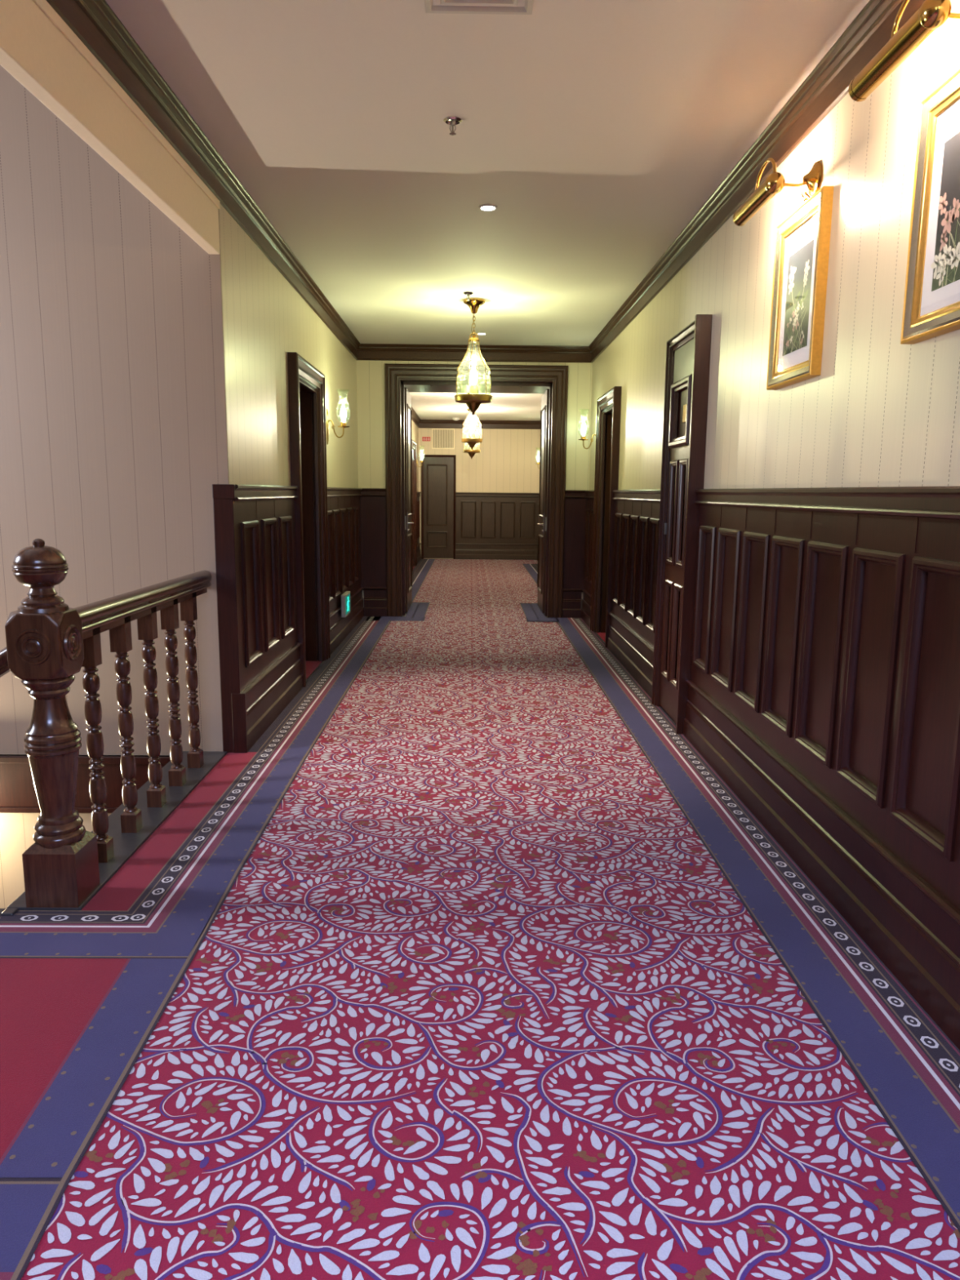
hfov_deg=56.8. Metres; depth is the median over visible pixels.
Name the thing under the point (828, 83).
trim
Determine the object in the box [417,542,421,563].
baseboard
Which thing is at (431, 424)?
trim
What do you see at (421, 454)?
wall sconce
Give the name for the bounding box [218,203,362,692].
wall
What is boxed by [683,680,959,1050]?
baseboard
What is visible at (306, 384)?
door
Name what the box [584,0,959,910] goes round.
wall
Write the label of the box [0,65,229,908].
wall
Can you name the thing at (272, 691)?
baseboard
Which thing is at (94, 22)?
trim
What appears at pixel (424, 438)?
notice
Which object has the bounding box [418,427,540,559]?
wall
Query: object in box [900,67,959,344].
framed picture
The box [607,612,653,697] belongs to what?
baseboard
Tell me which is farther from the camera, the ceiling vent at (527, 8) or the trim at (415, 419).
the trim at (415, 419)
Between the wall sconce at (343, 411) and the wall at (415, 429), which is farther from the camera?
the wall at (415, 429)
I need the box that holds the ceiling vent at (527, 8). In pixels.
[424,0,533,14]
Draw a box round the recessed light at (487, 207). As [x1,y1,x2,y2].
[478,204,497,211]
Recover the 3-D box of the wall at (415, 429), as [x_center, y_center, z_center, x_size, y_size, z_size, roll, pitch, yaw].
[-1.236,-2.475,14.133,0.186,2.900,7.280,0,9,-1]
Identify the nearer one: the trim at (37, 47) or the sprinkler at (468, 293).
the trim at (37, 47)
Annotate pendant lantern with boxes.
[454,297,492,415]
[461,392,482,449]
[462,408,480,458]
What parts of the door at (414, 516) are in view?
panel moulding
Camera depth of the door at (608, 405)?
8.44 m
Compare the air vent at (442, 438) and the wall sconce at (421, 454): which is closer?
the wall sconce at (421, 454)
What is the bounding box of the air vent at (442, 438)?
[431,428,454,448]
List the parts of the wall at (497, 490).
panel, panel moulding, panel moulding, panel, chair rail, panel moulding, panel, panel moulding, panel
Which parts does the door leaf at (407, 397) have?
panel moulding, panel moulding, door handle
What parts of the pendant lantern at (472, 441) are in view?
bulb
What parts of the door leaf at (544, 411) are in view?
panel moulding, door handle, panel moulding, lock plate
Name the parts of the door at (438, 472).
panel moulding, panel moulding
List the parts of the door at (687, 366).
panel moulding, panel, panel moulding, frame, panel, panel moulding, panel, panel moulding, panel moulding, panel, panel, name plate, casing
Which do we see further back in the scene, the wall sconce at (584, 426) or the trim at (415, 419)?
the trim at (415, 419)
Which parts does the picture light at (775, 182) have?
lamp shade, handle, arm, wall plate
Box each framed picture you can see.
[766,186,833,390]
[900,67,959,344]
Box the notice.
[422,436,430,440]
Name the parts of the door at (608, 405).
moulding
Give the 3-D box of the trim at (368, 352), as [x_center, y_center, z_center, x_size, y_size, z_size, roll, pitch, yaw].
[-0.055,-2.984,9.229,2.465,0.162,0.050,0,9,-1]
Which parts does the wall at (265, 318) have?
panel, panel moulding, chair rail, panel, panel moulding, panel, panel moulding, panel, panel moulding, panel, panel moulding, panel, panel moulding, chair rail, panel, panel moulding, panel, panel moulding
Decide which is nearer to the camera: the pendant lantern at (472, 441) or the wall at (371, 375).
the wall at (371, 375)
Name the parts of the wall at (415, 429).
panel moulding, panel moulding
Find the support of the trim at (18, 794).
attached to the wall at (113, 438)
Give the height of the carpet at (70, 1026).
0.008 m
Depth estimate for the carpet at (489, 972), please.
2.28 m
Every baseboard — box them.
[241,642,302,751]
[329,586,364,654]
[363,586,386,616]
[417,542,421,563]
[455,543,537,559]
[562,588,582,617]
[581,588,591,627]
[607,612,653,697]
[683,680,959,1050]
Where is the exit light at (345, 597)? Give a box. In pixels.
[341,591,350,617]
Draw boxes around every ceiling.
[105,0,869,346]
[409,392,543,420]
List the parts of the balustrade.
descending handrail, newel post, handrail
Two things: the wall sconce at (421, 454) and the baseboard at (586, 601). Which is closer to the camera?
the baseboard at (586, 601)
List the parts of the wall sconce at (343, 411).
wall plate, arm, bulb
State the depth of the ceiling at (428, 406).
14.84 m
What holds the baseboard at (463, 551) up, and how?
attached to the wall at (497, 490)
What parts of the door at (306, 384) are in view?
moulding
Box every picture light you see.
[733,157,822,226]
[848,0,959,102]
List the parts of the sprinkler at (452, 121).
stem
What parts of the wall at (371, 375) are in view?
chair rail, chair rail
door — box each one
[287,351,330,687]
[411,439,417,571]
[421,454,456,559]
[590,386,622,647]
[651,314,712,733]
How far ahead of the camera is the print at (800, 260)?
3.39 m
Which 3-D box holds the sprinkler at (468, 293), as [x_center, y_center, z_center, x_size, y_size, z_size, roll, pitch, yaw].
[-0.089,-2.626,6.789,0.076,0.060,0.076,0,9,-1]
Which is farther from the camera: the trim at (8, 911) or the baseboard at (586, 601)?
the baseboard at (586, 601)
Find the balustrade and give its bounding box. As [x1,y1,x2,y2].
[0,538,211,907]
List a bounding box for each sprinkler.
[443,115,462,135]
[463,291,473,301]
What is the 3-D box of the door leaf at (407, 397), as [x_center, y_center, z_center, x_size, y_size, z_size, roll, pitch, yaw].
[-0.797,-1.582,10.145,0.107,2.438,0.797,0,9,-1]
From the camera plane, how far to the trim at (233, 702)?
4.49 m
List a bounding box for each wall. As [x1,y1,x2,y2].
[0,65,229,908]
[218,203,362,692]
[356,360,592,608]
[411,420,421,545]
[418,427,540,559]
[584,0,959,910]
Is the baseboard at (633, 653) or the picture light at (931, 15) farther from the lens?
the baseboard at (633, 653)
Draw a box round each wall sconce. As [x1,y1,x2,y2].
[325,404,349,444]
[416,452,424,466]
[535,453,539,468]
[578,421,595,450]
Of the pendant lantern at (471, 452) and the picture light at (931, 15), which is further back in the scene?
the pendant lantern at (471, 452)
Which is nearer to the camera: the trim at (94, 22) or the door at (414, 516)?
the trim at (94, 22)
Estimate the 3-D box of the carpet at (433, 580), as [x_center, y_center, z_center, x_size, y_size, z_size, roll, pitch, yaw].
[0.020,-1.039,14.410,2.406,0.007,7.166,0,9,-1]
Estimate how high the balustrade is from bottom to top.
1.194 m
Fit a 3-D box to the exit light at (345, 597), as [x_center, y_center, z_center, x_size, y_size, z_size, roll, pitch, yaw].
[-1.226,-0.328,8.115,0.040,0.200,0.340,0,9,-1]
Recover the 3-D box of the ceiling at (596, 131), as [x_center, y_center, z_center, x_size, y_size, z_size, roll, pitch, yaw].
[0.102,-2.148,3.302,2.750,0.150,12.420,0,9,-1]
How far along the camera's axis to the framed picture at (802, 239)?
3.36 m
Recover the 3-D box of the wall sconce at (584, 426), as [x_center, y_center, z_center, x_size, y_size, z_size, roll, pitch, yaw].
[1.077,-2.079,8.870,0.197,0.443,0.114,0,9,-1]
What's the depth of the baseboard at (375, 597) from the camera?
9.63 m
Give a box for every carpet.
[0,602,959,1279]
[0,751,257,1279]
[411,559,537,604]
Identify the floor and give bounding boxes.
[1,566,675,925]
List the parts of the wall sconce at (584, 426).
bulb, arm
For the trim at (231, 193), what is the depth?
5.29 m
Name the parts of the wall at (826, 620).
panel moulding, chair rail, panel moulding, panel moulding, panel, panel moulding, panel, panel moulding, panel, chair rail, panel moulding, panel, panel moulding, panel, panel moulding, panel, panel moulding, panel, panel moulding, panel, panel moulding, panel, panel moulding, panel, chair rail, panel moulding, panel, panel moulding, panel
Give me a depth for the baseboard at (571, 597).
9.66 m
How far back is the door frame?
9.42 m
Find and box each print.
[782,239,813,355]
[931,131,959,291]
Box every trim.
[0,0,220,254]
[0,754,170,813]
[0,907,18,915]
[7,751,226,910]
[46,0,222,195]
[212,484,248,753]
[214,159,360,359]
[357,343,591,363]
[411,406,420,427]
[418,419,540,429]
[588,0,924,363]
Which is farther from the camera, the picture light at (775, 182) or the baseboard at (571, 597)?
the baseboard at (571, 597)
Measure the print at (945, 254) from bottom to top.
0.375 m
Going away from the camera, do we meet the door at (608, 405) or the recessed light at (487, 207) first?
the recessed light at (487, 207)
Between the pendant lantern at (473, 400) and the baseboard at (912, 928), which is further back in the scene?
the pendant lantern at (473, 400)
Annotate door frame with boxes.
[385,363,568,617]
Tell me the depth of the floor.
6.95 m
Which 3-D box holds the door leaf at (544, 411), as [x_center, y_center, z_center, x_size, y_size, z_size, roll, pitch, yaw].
[0.698,-1.571,10.162,0.107,2.438,0.797,0,9,-1]
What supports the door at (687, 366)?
in the wall at (826, 620)
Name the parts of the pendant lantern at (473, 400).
chain, bulb, crown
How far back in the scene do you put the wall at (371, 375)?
9.44 m
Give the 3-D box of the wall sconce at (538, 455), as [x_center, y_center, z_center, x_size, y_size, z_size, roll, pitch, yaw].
[1.130,-3.368,16.584,0.197,0.443,0.114,0,9,-1]
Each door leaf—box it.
[404,387,413,612]
[537,389,549,613]
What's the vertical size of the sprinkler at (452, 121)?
0.060 m
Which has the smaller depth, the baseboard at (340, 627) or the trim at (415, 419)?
the baseboard at (340, 627)
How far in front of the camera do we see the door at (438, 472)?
17.78 m

